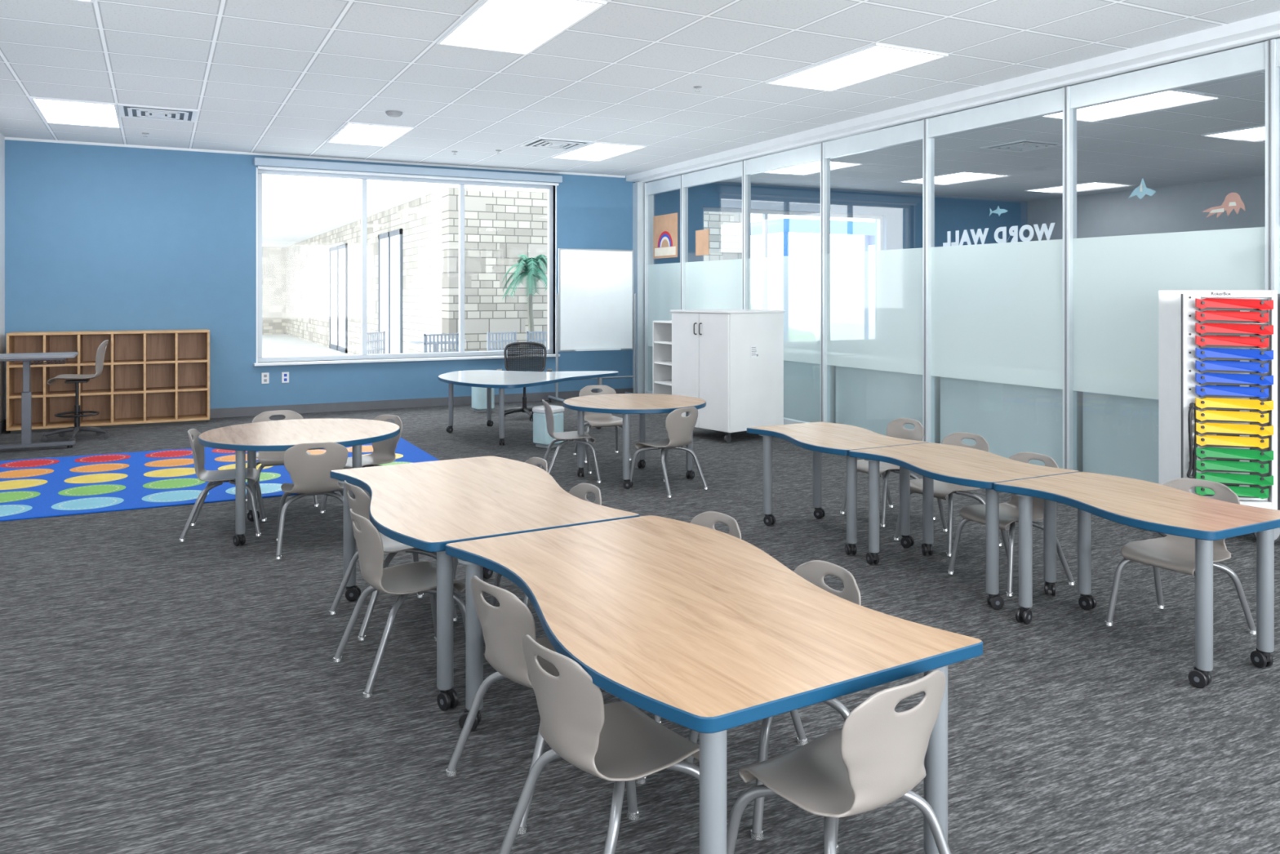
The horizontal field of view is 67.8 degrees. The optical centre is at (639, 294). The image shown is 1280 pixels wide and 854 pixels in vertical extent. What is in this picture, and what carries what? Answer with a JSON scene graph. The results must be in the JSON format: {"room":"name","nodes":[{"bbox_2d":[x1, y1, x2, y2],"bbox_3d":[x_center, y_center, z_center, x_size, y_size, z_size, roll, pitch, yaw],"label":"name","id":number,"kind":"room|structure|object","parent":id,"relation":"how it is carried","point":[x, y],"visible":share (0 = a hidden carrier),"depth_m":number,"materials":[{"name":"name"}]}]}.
{"room":"elementary school classroom","nodes":[
{"label":"elementary school classroom","id":0,"kind":"room"},
{"bbox_2d":[0,132,4,422],"bbox_3d":[-3.102,-0.115,2.968,0.150,2.900,14.500,0,0,-27],"label":"wall","id":1,"kind":"structure","parent":0,"point":[2,137],"depth_m":9.30,"materials":[{"name":"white paint"}]},
{"bbox_2d":[262,175,431,247],"bbox_3d":[-10.068,-1.740,23.766,4.530,0.150,20.500,0,0,-27],"label":"sky","id":2,"kind":"structure","parent":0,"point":[295,210],"depth_m":17.12,"materials":[{"name":"white"}]},
{"bbox_2d":[4,139,1026,418],"bbox_3d":[0.052,-0.115,12.835,14.700,2.900,0.250,0,0,-27],"label":"wall","id":3,"kind":"structure","parent":0,"point":[98,237],"depth_m":10.34,"materials":[{"name":"blue paint"}]},
{"bbox_2d":[262,372,269,383],"bbox_3d":[-4.152,0.925,10.558,0.076,0.120,0.011,0,0,-27],"label":"wall outlet","id":4,"kind":"object","parent":3,"relation":"attached to","point":[265,376],"visible":1,"depth_m":10.56,"materials":[{"name":"white paint"}]},
{"bbox_2d":[281,372,288,382],"bbox_3d":[-3.965,0.925,10.653,0.076,0.120,0.011,0,0,-27],"label":"wall outlet","id":5,"kind":"object","parent":3,"relation":"attached to","point":[285,375],"visible":1,"depth_m":10.65,"materials":[{"name":"white paint"}]},
{"bbox_2d":[4,137,625,177],"bbox_3d":[-3.254,-1.552,11.008,6.850,0.025,0.020,0,0,-27],"label":"trim","id":6,"kind":"structure","parent":3,"relation":"attached to","point":[6,138],"depth_m":10.68,"materials":[{"name":"white metal"}]},
{"bbox_2d":[5,387,633,428],"bbox_3d":[-3.202,1.285,11.039,6.970,0.100,0.012,0,0,-27],"label":"baseboard","id":7,"kind":"structure","parent":3,"relation":"attached to","point":[464,400],"depth_m":11.12,"materials":[{"name":"grey rubber"}]},
{"bbox_2d":[257,168,553,362],"bbox_3d":[-2.699,-0.325,11.418,3.530,2.160,0.070,0,0,-27],"label":"window","id":8,"kind":"structure","parent":3,"relation":"in","point":[363,178],"depth_m":11.21,"materials":[{"name":"metal"}]},
{"bbox_2d":[253,157,562,186],"bbox_3d":[-2.620,-1.444,11.284,3.630,0.123,0.099,0,0,-27],"label":"roller shade","id":9,"kind":"object","parent":8,"relation":"attached to","point":[264,163],"visible":1,"depth_m":11.16,"materials":[{"name":"grey fabric"}]},
{"bbox_2d":[256,167,556,363],"bbox_3d":[-2.666,-0.325,11.352,3.560,2.160,0.078,0,0,-27],"label":"trim","id":10,"kind":"structure","parent":3,"relation":"attached to","point":[555,186],"depth_m":12.12,"materials":[{"name":"white metal"}]},
{"bbox_2d":[253,353,559,366],"bbox_3d":[-2.652,0.770,11.325,3.610,0.030,0.140,0,0,-27],"label":"trim","id":11,"kind":"structure","parent":3,"relation":"attached to","point":[386,360],"depth_m":11.08,"materials":[{"name":"white metal"}]},
{"bbox_2d":[632,182,653,393],"bbox_3d":[0.043,-0.070,12.612,0.240,2.810,0.140,0,0,-27],"label":"trim","id":12,"kind":"structure","parent":3,"relation":"attached to","point":[638,187],"depth_m":12.53,"materials":[{"name":"metal"}]},
{"bbox_2d":[702,207,883,261],"bbox_3d":[2.269,-0.240,13.937,3.250,1.950,0.070,0,0,-27],"label":"window","id":13,"kind":"structure","parent":3,"relation":"in","point":[765,213],"depth_m":13.77,"materials":[{"name":"metal"}]},
{"bbox_2d":[626,10,1279,182],"bbox_3d":[3.239,-1.520,6.295,0.430,0.090,14.300,0,0,-27],"label":"trim","id":14,"kind":"structure","parent":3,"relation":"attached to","point":[1261,28],"depth_m":6.93,"materials":[{"name":"white metal"}]},
{"bbox_2d":[0,399,1279,853],"bbox_3d":[3.319,1.385,6.391,14.700,0.100,14.800,0,0,-27],"label":"floor","id":15,"kind":"structure","parent":0,"point":[160,693],"depth_m":3.17,"materials":[{"name":"carpet"}]},
{"bbox_2d":[0,351,78,449],"bbox_3d":[-5.257,0.925,8.188,0.715,0.820,0.540,0,0,-27],"label":"desk","id":16,"kind":"object","parent":15,"relation":"on","point":[26,395],"visible":1,"depth_m":8.16,"materials":[{"name":"grey metal"}]},
{"bbox_2d":[29,359,68,364],"bbox_3d":[-5.094,0.569,8.214,0.260,0.047,0.306,0,0,-27],"label":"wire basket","id":17,"kind":"object","parent":16,"relation":"on","point":[60,362],"depth_m":8.12,"materials":[{"name":"metal"}]},
{"bbox_2d":[40,339,109,441],"bbox_3d":[-5.200,0.879,8.794,0.552,0.911,0.518,0,0,-23],"label":"chair","id":18,"kind":"object","parent":15,"relation":"on","point":[77,379],"visible":0.99,"depth_m":8.80,"materials":[{"name":"beige plastic"}]},
{"bbox_2d":[5,328,209,433],"bbox_3d":[-5.362,0.853,9.693,1.780,0.965,0.380,0,0,-27],"label":"cubby shelf","id":19,"kind":"object","parent":15,"relation":"on","point":[148,377],"visible":0.98,"depth_m":9.77,"materials":[{"name":"brown wood"}]},
{"bbox_2d":[0,436,439,521],"bbox_3d":[-3.211,1.328,7.218,3.240,0.012,2.380,0,0,-27],"label":"rug","id":20,"kind":"object","parent":15,"relation":"on","point":[51,486],"visible":0.52,"depth_m":6.76,"materials":[{"name":"blue carpet"}]},
{"bbox_2d":[178,428,266,541],"bbox_3d":[-2.353,1.048,5.401,0.419,0.575,0.397,0,0,-17],"label":"chair","id":21,"kind":"object","parent":15,"relation":"on","point":[220,477],"visible":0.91,"depth_m":5.39,"materials":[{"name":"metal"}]},
{"bbox_2d":[245,409,319,509],"bbox_3d":[-2.296,1.048,6.098,0.397,0.575,0.419,0,0,-29],"label":"chair","id":22,"kind":"object","parent":15,"relation":"on","point":[265,458],"visible":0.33,"depth_m":6.15,"materials":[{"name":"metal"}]},
{"bbox_2d":[198,417,399,546],"bbox_3d":[-1.926,1.055,5.437,1.080,0.560,1.080,0,0,-27],"label":"round table","id":23,"kind":"object","parent":15,"relation":"on","point":[273,435],"visible":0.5,"depth_m":5.23,"materials":[{"name":"brown wood"}]},
{"bbox_2d":[275,441,356,559],"bbox_3d":[-1.729,1.048,5.068,0.397,0.575,0.419,0,0,-21],"label":"chair","id":24,"kind":"object","parent":15,"relation":"on","point":[309,474],"visible":0.91,"depth_m":4.92,"materials":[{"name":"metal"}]},
{"bbox_2d":[320,414,402,512],"bbox_3d":[-1.682,1.048,5.878,0.397,0.575,0.419,0,0,38],"label":"chair","id":25,"kind":"object","parent":15,"relation":"on","point":[384,451],"visible":0.52,"depth_m":5.96,"materials":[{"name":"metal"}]},
{"bbox_2d":[328,480,458,640],"bbox_3d":[-1.025,1.048,3.953,0.419,0.575,0.397,0,0,-35],"label":"chair","id":26,"kind":"object","parent":15,"relation":"on","point":[360,505],"visible":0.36,"depth_m":3.85,"materials":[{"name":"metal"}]},
{"bbox_2d":[333,508,465,697],"bbox_3d":[-0.844,1.048,3.428,0.419,0.575,0.397,0,0,-33],"label":"chair","id":27,"kind":"object","parent":15,"relation":"on","point":[404,580],"visible":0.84,"depth_m":3.35,"materials":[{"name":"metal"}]},
{"bbox_2d":[471,386,494,412],"bbox_3d":[-1.800,1.160,10.916,0.230,0.350,0.230,0,0,-33],"label":"stool","id":28,"kind":"object","parent":15,"relation":"on","point":[478,394],"visible":0.47,"depth_m":10.81,"materials":[{"name":"teal plastic"}]},
{"bbox_2d":[329,455,639,711],"bbox_3d":[-0.683,1.055,3.780,0.910,0.560,1.430,0,0,-30],"label":"table","id":29,"kind":"object","parent":15,"relation":"on","point":[428,506],"visible":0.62,"depth_m":3.51,"materials":[{"name":"beige laminate"}]},
{"bbox_2d":[453,457,547,578],"bbox_3d":[-0.616,1.048,4.329,0.419,0.575,0.397,0,0,-27],"label":"chair","id":30,"kind":"object","parent":15,"relation":"on","point":[535,461],"visible":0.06,"depth_m":4.40,"materials":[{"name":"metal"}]},
{"bbox_2d":[496,342,552,421],"bbox_3d":[-1.250,0.930,10.350,0.610,0.809,0.602,0,0,-5],"label":"office chair","id":31,"kind":"object","parent":15,"relation":"on","point":[524,409],"visible":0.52,"depth_m":10.59,"materials":[{"name":"black plastic"}]},
{"bbox_2d":[438,369,618,445],"bbox_3d":[-1.254,1.055,9.246,1.472,0.560,1.778,0,0,33],"label":"table","id":32,"kind":"object","parent":15,"relation":"on","point":[488,379],"visible":0.84,"depth_m":9.00,"materials":[{"name":"white laminate"}]},
{"bbox_2d":[444,575,646,834],"bbox_3d":[-0.262,1.048,2.635,0.419,0.575,0.397,0,0,-39],"label":"chair","id":33,"kind":"object","parent":15,"relation":"on","point":[504,627],"visible":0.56,"depth_m":2.51,"materials":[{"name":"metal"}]},
{"bbox_2d":[489,483,601,607],"bbox_3d":[-0.349,1.048,3.713,0.419,0.575,0.397,0,0,-27],"label":"chair","id":34,"kind":"object","parent":15,"relation":"on","point":[580,491],"visible":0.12,"depth_m":3.78,"materials":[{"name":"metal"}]},
{"bbox_2d":[532,404,564,448],"bbox_3d":[-0.806,1.160,8.381,0.230,0.350,0.230,0,0,40],"label":"stool","id":35,"kind":"object","parent":15,"relation":"on","point":[541,437],"visible":0.67,"depth_m":8.30,"materials":[{"name":"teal plastic"}]},
{"bbox_2d":[532,404,564,413],"bbox_3d":[-0.806,1.010,8.381,0.230,0.050,0.230,0,0,40],"label":"cushion","id":36,"kind":"object","parent":35,"relation":"on","point":[540,409],"depth_m":8.32,"materials":[{"name":"white fabric"}]},
{"bbox_2d":[539,399,601,482],"bbox_3d":[-0.519,1.048,6.914,0.419,0.575,0.397,0,0,-13],"label":"chair","id":37,"kind":"object","parent":15,"relation":"on","point":[573,436],"visible":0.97,"depth_m":6.82,"materials":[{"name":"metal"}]},
{"bbox_2d":[547,248,635,406],"bbox_3d":[-0.539,0.385,11.835,1.086,1.899,0.550,0,0,-26],"label":"whiteboard","id":38,"kind":"object","parent":15,"relation":"on","point":[596,299],"visible":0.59,"depth_m":11.82,"materials":[{"name":"metal"}]},
{"bbox_2d":[574,347,621,351],"bbox_3d":[-0.521,0.678,11.798,0.600,0.023,0.058,0,0,-26],"label":"tray","id":39,"kind":"object","parent":38,"relation":"on","point":[575,348],"depth_m":11.77,"materials":[{"name":"metal"}]},
{"bbox_2d":[498,634,699,853],"bbox_3d":[-0.063,1.048,2.175,0.419,0.575,0.397,0,0,-37],"label":"chair","id":40,"kind":"object","parent":15,"relation":"on","point":[618,742],"visible":0.98,"depth_m":2.09,"materials":[{"name":"beige plastic"}]},
{"bbox_2d":[573,385,631,462],"bbox_3d":[-0.314,1.048,7.832,0.397,0.575,0.419,0,0,-17],"label":"chair","id":41,"kind":"object","parent":15,"relation":"on","point":[593,419],"visible":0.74,"depth_m":7.94,"materials":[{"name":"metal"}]},
{"bbox_2d":[563,393,706,488],"bbox_3d":[-0.038,1.055,6.954,1.040,0.560,1.040,0,0,-27],"label":"round table","id":42,"kind":"object","parent":15,"relation":"on","point":[626,404],"visible":1,"depth_m":6.88,"materials":[{"name":"brown wood"}]},
{"bbox_2d":[644,174,680,393],"bbox_3d":[0.315,-0.065,12.094,0.083,2.800,0.986,0,0,-27],"label":"partition panel","id":43,"kind":"object","parent":15,"relation":"on","point":[662,282],"visible":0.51,"depth_m":12.31,"materials":[{"name":"glass"}]},
{"bbox_2d":[653,213,677,258],"bbox_3d":[0.319,-0.740,12.068,0.006,0.550,0.640,0,0,-27],"label":"poster","id":44,"kind":"object","parent":43,"relation":"attached to","point":[664,226],"visible":1,"depth_m":12.05,"materials":[{"name":"paper"}]},
{"bbox_2d":[657,231,672,247],"bbox_3d":[0.317,-0.705,12.067,0.001,0.200,0.400,0,0,-27],"label":"print","id":45,"kind":"object","parent":44,"relation":"attached to","point":[664,235],"depth_m":12.06},
{"bbox_2d":[654,246,675,256],"bbox_3d":[0.317,-0.547,12.067,0.001,0.105,0.560,0,0,-27],"label":"print","id":46,"kind":"object","parent":44,"relation":"attached to","point":[670,251],"depth_m":12.05},
{"bbox_2d":[653,320,671,394],"bbox_3d":[0.546,0.820,10.888,0.420,1.030,0.930,0,0,-27],"label":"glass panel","id":47,"kind":"object","parent":15,"relation":"on","point":[662,330],"visible":0.11,"depth_m":11.23,"materials":[{"name":"white laminate"}]},
{"bbox_2d":[629,406,708,497],"bbox_3d":[0.188,1.048,6.556,0.397,0.575,0.419,0,0,-45],"label":"chair","id":48,"kind":"object","parent":15,"relation":"on","point":[679,428],"visible":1,"depth_m":6.46,"materials":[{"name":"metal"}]},
{"bbox_2d":[653,511,741,724],"bbox_3d":[0.132,1.048,3.206,0.419,0.575,0.397,0,0,-29],"label":"chair","id":49,"kind":"object","parent":15,"relation":"on","point":[708,519],"visible":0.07,"depth_m":3.32,"materials":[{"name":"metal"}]},
{"bbox_2d":[680,160,742,309],"bbox_3d":[0.850,-0.065,11.037,0.083,2.800,1.376,0,0,-27],"label":"partition panel","id":50,"kind":"object","parent":15,"relation":"on","point":[712,284],"visible":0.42,"depth_m":11.16,"materials":[{"name":"glass"}]},
{"bbox_2d":[695,229,708,255],"bbox_3d":[0.734,-0.615,11.247,0.004,0.300,0.300,0,0,-27],"label":"paper sheet","id":51,"kind":"object","parent":50,"relation":"attached to","point":[701,236],"visible":1,"depth_m":11.24,"materials":[{"name":"beige paper"}]},
{"bbox_2d":[445,515,982,853],"bbox_3d":[0.082,1.055,2.547,0.910,0.560,1.430,0,0,-31],"label":"table","id":52,"kind":"object","parent":15,"relation":"on","point":[697,628],"visible":0.83,"depth_m":2.21,"materials":[{"name":"brown wood"}]},
{"bbox_2d":[670,309,785,442],"bbox_3d":[0.816,0.740,9.028,0.764,1.190,0.800,0,0,-39],"label":"storage cabinet","id":53,"kind":"object","parent":15,"relation":"on","point":[731,360],"visible":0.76,"depth_m":8.75,"materials":[{"name":"white laminate"}]},
{"bbox_2d":[684,560,861,839],"bbox_3d":[0.386,1.048,2.595,0.419,0.575,0.397,0,0,-25],"label":"chair","id":54,"kind":"object","parent":15,"relation":"on","point":[814,571],"visible":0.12,"depth_m":2.61,"materials":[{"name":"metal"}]},
{"bbox_2d":[742,142,822,424],"bbox_3d":[1.474,-0.065,9.806,0.083,2.800,1.376,0,0,-27],"label":"partition panel","id":55,"kind":"object","parent":15,"relation":"on","point":[793,284],"visible":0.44,"depth_m":9.69,"materials":[{"name":"glass"}]},
{"bbox_2d":[783,360,835,422],"bbox_3d":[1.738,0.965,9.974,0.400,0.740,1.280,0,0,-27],"label":"glass panel","id":56,"kind":"object","parent":15,"relation":"on","point":[802,380],"visible":0.17,"depth_m":9.66,"materials":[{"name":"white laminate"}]},
{"bbox_2d":[746,422,928,555],"bbox_3d":[1.071,1.055,5.285,0.670,0.560,0.915,0,0,-28],"label":"table","id":57,"kind":"object","parent":15,"relation":"on","point":[835,438],"visible":0.96,"depth_m":5.12,"materials":[{"name":"brown wood"}]},
{"bbox_2d":[726,669,951,853],"bbox_3d":[0.432,1.048,2.027,0.397,0.575,0.419,0,0,-37],"label":"chair","id":58,"kind":"object","parent":15,"relation":"on","point":[876,760],"visible":1,"depth_m":1.92,"materials":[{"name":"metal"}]},
{"bbox_2d":[822,119,924,441],"bbox_3d":[2.098,-0.065,8.575,0.083,2.800,1.376,0,0,-27],"label":"partition panel","id":59,"kind":"object","parent":15,"relation":"on","point":[873,301],"visible":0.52,"depth_m":8.60,"materials":[{"name":"glass"}]},
{"bbox_2d":[835,365,940,443],"bbox_3d":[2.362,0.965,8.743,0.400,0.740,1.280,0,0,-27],"label":"glass panel","id":60,"kind":"object","parent":15,"relation":"on","point":[868,399],"visible":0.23,"depth_m":8.67,"materials":[{"name":"white glass"}]},
{"bbox_2d":[840,417,936,526],"bbox_3d":[1.491,1.048,5.745,0.419,0.575,0.397,0,0,-27],"label":"chair","id":61,"kind":"object","parent":15,"relation":"on","point":[895,428],"visible":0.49,"depth_m":5.78,"materials":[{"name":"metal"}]},
{"bbox_2d":[893,431,1002,555],"bbox_3d":[1.655,1.048,5.134,0.419,0.575,0.397,0,0,-31],"label":"chair","id":62,"kind":"object","parent":15,"relation":"on","point":[941,489],"visible":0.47,"depth_m":5.13,"materials":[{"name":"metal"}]},
{"bbox_2d":[848,442,1079,609],"bbox_3d":[1.487,1.055,4.465,0.670,0.560,0.915,0,0,-28],"label":"table","id":63,"kind":"object","parent":15,"relation":"on","point":[950,464],"visible":0.96,"depth_m":4.32,"materials":[{"name":"brown wood"}]},
{"bbox_2d":[924,86,1066,468],"bbox_3d":[2.722,-0.065,7.344,0.083,2.800,1.376,0,0,-27],"label":"partition panel","id":64,"kind":"object","parent":15,"relation":"on","point":[996,313],"visible":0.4,"depth_m":7.31,"materials":[{"name":"glass"}]},
{"bbox_2d":[942,222,1054,246],"bbox_3d":[2.735,-0.455,7.331,0.004,0.127,1.092,0,0,-27],"label":"sign","id":65,"kind":"object","parent":64,"relation":"attached to","point":[965,237],"depth_m":7.25,"materials":[{"name":"white plastic"}]},
{"bbox_2d":[946,451,1075,595],"bbox_3d":[1.740,1.048,4.480,0.419,0.575,0.397,0,0,-25],"label":"chair","id":66,"kind":"object","parent":15,"relation":"on","point":[1008,511],"visible":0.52,"depth_m":4.49,"materials":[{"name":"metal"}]},
{"bbox_2d":[940,377,1082,471],"bbox_3d":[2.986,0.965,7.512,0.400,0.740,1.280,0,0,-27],"label":"glass panel","id":67,"kind":"object","parent":15,"relation":"on","point":[1012,419],"visible":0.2,"depth_m":7.36,"materials":[{"name":"white glass"}]},
{"bbox_2d":[1082,391,1158,483],"bbox_3d":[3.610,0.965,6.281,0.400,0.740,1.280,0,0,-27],"label":"glass panel","id":68,"kind":"object","parent":15,"relation":"on","point":[1120,433],"visible":0.17,"depth_m":6.50,"materials":[{"name":"glass"}]},
{"bbox_2d":[993,471,1279,688],"bbox_3d":[1.903,1.055,3.644,0.670,0.560,0.915,0,0,-28],"label":"table","id":69,"kind":"object","parent":15,"relation":"on","point":[1128,501],"visible":1,"depth_m":3.42,"materials":[{"name":"brown wood"}]},
{"bbox_2d":[1066,40,1270,470],"bbox_3d":[3.346,-0.065,6.113,0.083,2.800,1.376,0,0,-27],"label":"partition panel","id":70,"kind":"object","parent":15,"relation":"on","point":[1113,283],"visible":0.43,"depth_m":6.28,"materials":[{"name":"glass"}]},
{"bbox_2d":[1128,177,1156,199],"bbox_3d":[3.288,-0.697,6.241,0.002,0.143,0.202,0,0,-27],"label":"decal","id":71,"kind":"object","parent":70,"relation":"attached to","point":[1140,191],"visible":1,"depth_m":6.24},
{"bbox_2d":[1203,192,1245,217],"bbox_3d":[3.529,-0.540,5.766,0.002,0.147,0.264,0,0,-27],"label":"decal","id":72,"kind":"object","parent":70,"relation":"attached to","point":[1233,200],"visible":1,"depth_m":5.73},
{"bbox_2d":[1104,477,1256,634],"bbox_3d":[2.159,1.048,3.808,0.419,0.575,0.397,0,0,-33],"label":"chair","id":73,"kind":"object","parent":15,"relation":"on","point":[1170,552],"visible":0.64,"depth_m":3.83,"materials":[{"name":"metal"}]},
{"bbox_2d":[1158,289,1279,542],"bbox_3d":[3.372,0.655,5.266,1.055,1.360,0.432,0,0,10],"label":"storage cart","id":74,"kind":"object","parent":15,"relation":"on","point":[1219,350],"visible":0.72,"depth_m":5.12,"materials":[{"name":"white paint"}]},
{"bbox_2d":[1270,38,1279,293],"bbox_3d":[3.970,-0.065,4.882,0.083,2.800,1.376,0,0,-27],"label":"partition panel","id":75,"kind":"object","parent":15,"relation":"on","point":[1274,43],"visible":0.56,"depth_m":5.46,"materials":[{"name":"metal"}]},
{"bbox_2d":[0,0,1279,201],"bbox_3d":[3.319,-1.615,6.391,14.700,0.100,14.800,0,0,-27],"label":"ceiling","id":76,"kind":"structure","parent":0,"point":[276,77],"depth_m":6.98,"materials":[{"name":"tile"}]},
{"bbox_2d":[30,96,121,128],"bbox_3d":[-4.821,-1.557,8.196,0.600,0.014,1.210,0,0,-27],"label":"ceiling light","id":77,"kind":"object","parent":76,"relation":"attached to","point":[58,111],"depth_m":8.12,"materials":[{"name":"white plastic"}]},
{"bbox_2d":[117,103,198,122],"bbox_3d":[-4.144,-1.554,8.197,0.600,0.019,0.600,0,0,-27],"label":"ceiling vent","id":78,"kind":"object","parent":76,"relation":"in","point":[133,111],"visible":1,"depth_m":8.14,"materials":[{"name":"white metal"}]},
{"bbox_2d":[326,121,413,146],"bbox_3d":[-2.650,-1.557,9.297,0.600,0.014,1.210,0,0,-27],"label":"ceiling light","id":79,"kind":"object","parent":76,"relation":"attached to","point":[352,133],"depth_m":9.24,"materials":[{"name":"white plastic"}]},
{"bbox_2d":[385,110,402,116],"bbox_3d":[-2.107,-1.548,8.159,0.140,0.039,0.140,0,0,-27],"label":"smoke detector","id":80,"kind":"object","parent":76,"relation":"attached to","point":[389,113],"visible":1,"depth_m":8.11,"materials":[{"name":"grey plastic"}]},
{"bbox_2d":[435,0,606,54],"bbox_3d":[-0.719,-1.557,5.488,0.600,0.014,1.210,0,0,-27],"label":"ceiling light","id":81,"kind":"object","parent":76,"relation":"attached to","point":[522,27],"depth_m":5.46,"materials":[{"name":"white plastic"}]},
{"bbox_2d":[518,137,594,150],"bbox_3d":[-0.870,-1.554,9.856,0.600,0.019,0.600,0,0,-27],"label":"ceiling vent","id":82,"kind":"object","parent":76,"relation":"in","point":[540,142],"visible":1,"depth_m":9.78,"materials":[{"name":"white metal"}]},
{"bbox_2d":[551,141,646,161],"bbox_3d":[-0.469,-1.557,10.402,0.600,0.014,1.210,0,0,-27],"label":"ceiling light","id":83,"kind":"object","parent":76,"relation":"attached to","point":[596,151],"depth_m":10.35,"materials":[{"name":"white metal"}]},
{"bbox_2d":[762,160,848,174],"bbox_3d":[1.908,-1.557,11.607,0.600,0.014,1.210,0,0,-27],"label":"ceiling light","id":84,"kind":"object","parent":76,"relation":"attached to","point":[816,165],"depth_m":11.68,"materials":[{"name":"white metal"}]},
{"bbox_2d":[765,43,948,91],"bbox_3d":[1.462,-1.557,6.593,0.600,0.014,1.210,0,0,-27],"label":"ceiling light","id":85,"kind":"object","parent":76,"relation":"attached to","point":[874,60],"depth_m":6.50,"materials":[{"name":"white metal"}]},
{"bbox_2d":[897,170,998,183],"bbox_3d":[4.094,-1.557,12.715,0.600,0.014,1.210,0,0,-27],"label":"ceiling light","id":86,"kind":"object","parent":76,"relation":"attached to","point":[959,175],"depth_m":12.57,"materials":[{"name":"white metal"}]},
{"bbox_2d":[979,139,1062,152],"bbox_3d":[4.015,-1.554,9.995,0.600,0.019,0.600,0,0,-27],"label":"ceiling vent","id":87,"kind":"object","parent":76,"relation":"in","point":[1024,145],"visible":0.97,"depth_m":9.94,"materials":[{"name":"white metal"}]},
{"bbox_2d":[1024,181,1124,192],"bbox_3d":[6.279,-1.557,13.822,0.600,0.014,1.210,0,0,-27],"label":"ceiling light","id":88,"kind":"object","parent":76,"relation":"attached to","point":[1095,184],"depth_m":13.76,"materials":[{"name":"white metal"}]},
{"bbox_2d":[1042,88,1204,119],"bbox_3d":[3.839,-1.557,7.798,0.600,0.014,1.210,0,0,-27],"label":"ceiling light","id":89,"kind":"object","parent":76,"relation":"attached to","point":[1174,95],"depth_m":7.74,"materials":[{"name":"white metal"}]},
{"bbox_2d":[1200,124,1265,140],"bbox_3d":[6.024,-1.557,8.906,0.600,0.014,1.210,0,0,-27],"label":"ceiling light","id":90,"kind":"object","parent":76,"relation":"attached to","point":[1257,131],"depth_m":9.24,"materials":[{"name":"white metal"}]},
{"bbox_2d":[1026,175,1265,240],"bbox_3d":[9.854,-0.115,9.535,0.200,2.900,14.500,0,0,-27],"label":"wall","id":91,"kind":"structure","parent":0,"point":[1174,208],"depth_m":13.85,"materials":[{"name":"grey paint"}]},
{"label":"outside","id":92,"kind":"structure","parent":0,"visible":0},
{"bbox_2d":[262,333,351,356],"bbox_3d":[-6.329,1.460,30.179,44.000,0.150,36.440,0,0,-27],"label":"ground","id":93,"kind":"structure","parent":92,"point":[276,344],"depth_m":24.67,"materials":[{"name":"white"}]},
{"bbox_2d":[262,246,285,334],"bbox_3d":[-17.934,-0.140,30.990,12.030,3.050,0.500,0,0,-27],"label":"wall","id":94,"kind":"structure","parent":93,"relation":"on","point":[273,259],"depth_m":33.31,"materials":[{"name":"stone"}]},
{"bbox_2d":[285,190,441,354],"bbox_3d":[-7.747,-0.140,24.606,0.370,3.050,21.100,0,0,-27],"label":"wall","id":95,"kind":"structure","parent":93,"relation":"on","point":[307,261],"depth_m":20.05,"materials":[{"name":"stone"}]},
{"bbox_2d":[329,243,347,353],"bbox_3d":[-7.501,0.085,23.666,0.039,2.600,2.400,0,0,-27],"label":"patio door","id":96,"kind":"structure","parent":95,"relation":"in","point":[338,254],"depth_m":23.52,"materials":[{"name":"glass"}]},
{"bbox_2d":[377,228,402,354],"bbox_3d":[-4.833,0.085,18.403,0.039,2.600,2.000,0,0,-27],"label":"patio door","id":97,"kind":"structure","parent":95,"relation":"in","point":[389,243],"depth_m":18.31,"materials":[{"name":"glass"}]},
{"bbox_2d":[367,330,385,354],"bbox_3d":[-3.869,0.945,13.170,0.490,0.880,0.480,0,0,17],"label":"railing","id":98,"kind":"object","parent":93,"relation":"on","point":[380,340],"visible":0.4,"depth_m":13.14,"materials":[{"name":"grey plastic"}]},
{"bbox_2d":[406,338,466,351],"bbox_3d":[-2.938,1.020,13.758,0.840,0.731,0.840,0,0,-27],"label":"patio table","id":99,"kind":"object","parent":93,"relation":"on","point":[419,340],"visible":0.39,"depth_m":13.52,"materials":[{"name":"grey plastic"}]},
{"bbox_2d":[423,333,458,352],"bbox_3d":[-2.728,0.945,12.682,0.480,0.880,0.490,0,0,-33],"label":"patio chair","id":100,"kind":"object","parent":93,"relation":"on","point":[445,342],"visible":0.4,"depth_m":12.48,"materials":[{"name":"grey plastic"}]},
{"bbox_2d":[486,330,516,351],"bbox_3d":[-2.059,0.945,13.245,0.480,0.880,0.490,0,0,-44],"label":"patio chair","id":101,"kind":"object","parent":93,"relation":"on","point":[488,334],"visible":0.31,"depth_m":13.04,"materials":[{"name":"grey plastic"}]},
{"bbox_2d":[502,253,547,347],"bbox_3d":[-1.692,0.385,14.433,0.821,2.000,0.927,0,0,-38],"label":"palm tree","id":102,"kind":"object","parent":93,"relation":"on","point":[530,268],"visible":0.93,"depth_m":14.39,"materials":[{"name":"green plant"}]},
{"bbox_2d":[526,330,547,350],"bbox_3d":[-1.437,0.945,13.561,0.480,0.880,0.490,0,0,-21],"label":"patio chair","id":103,"kind":"object","parent":93,"relation":"on","point":[528,340],"visible":0.19,"depth_m":13.30,"materials":[{"name":"grey plastic"}]},
{"bbox_2d":[441,186,742,351],"bbox_3d":[-0.612,-0.140,16.170,5.470,3.050,0.400,0,0,-27],"label":"stone wall","id":104,"kind":"structure","parent":93,"relation":"on","point":[500,226],"depth_m":15.12,"materials":[{"name":"stone"}]},
{"bbox_2d":[751,217,875,256],"bbox_3d":[3.874,0.010,19.341,4.400,2.750,3.000,0,0,-27],"label":"shade canopy","id":105,"kind":"object","parent":93,"relation":"on","point":[785,225],"visible":0.2,"depth_m":17.48,"materials":[{"name":"white"}]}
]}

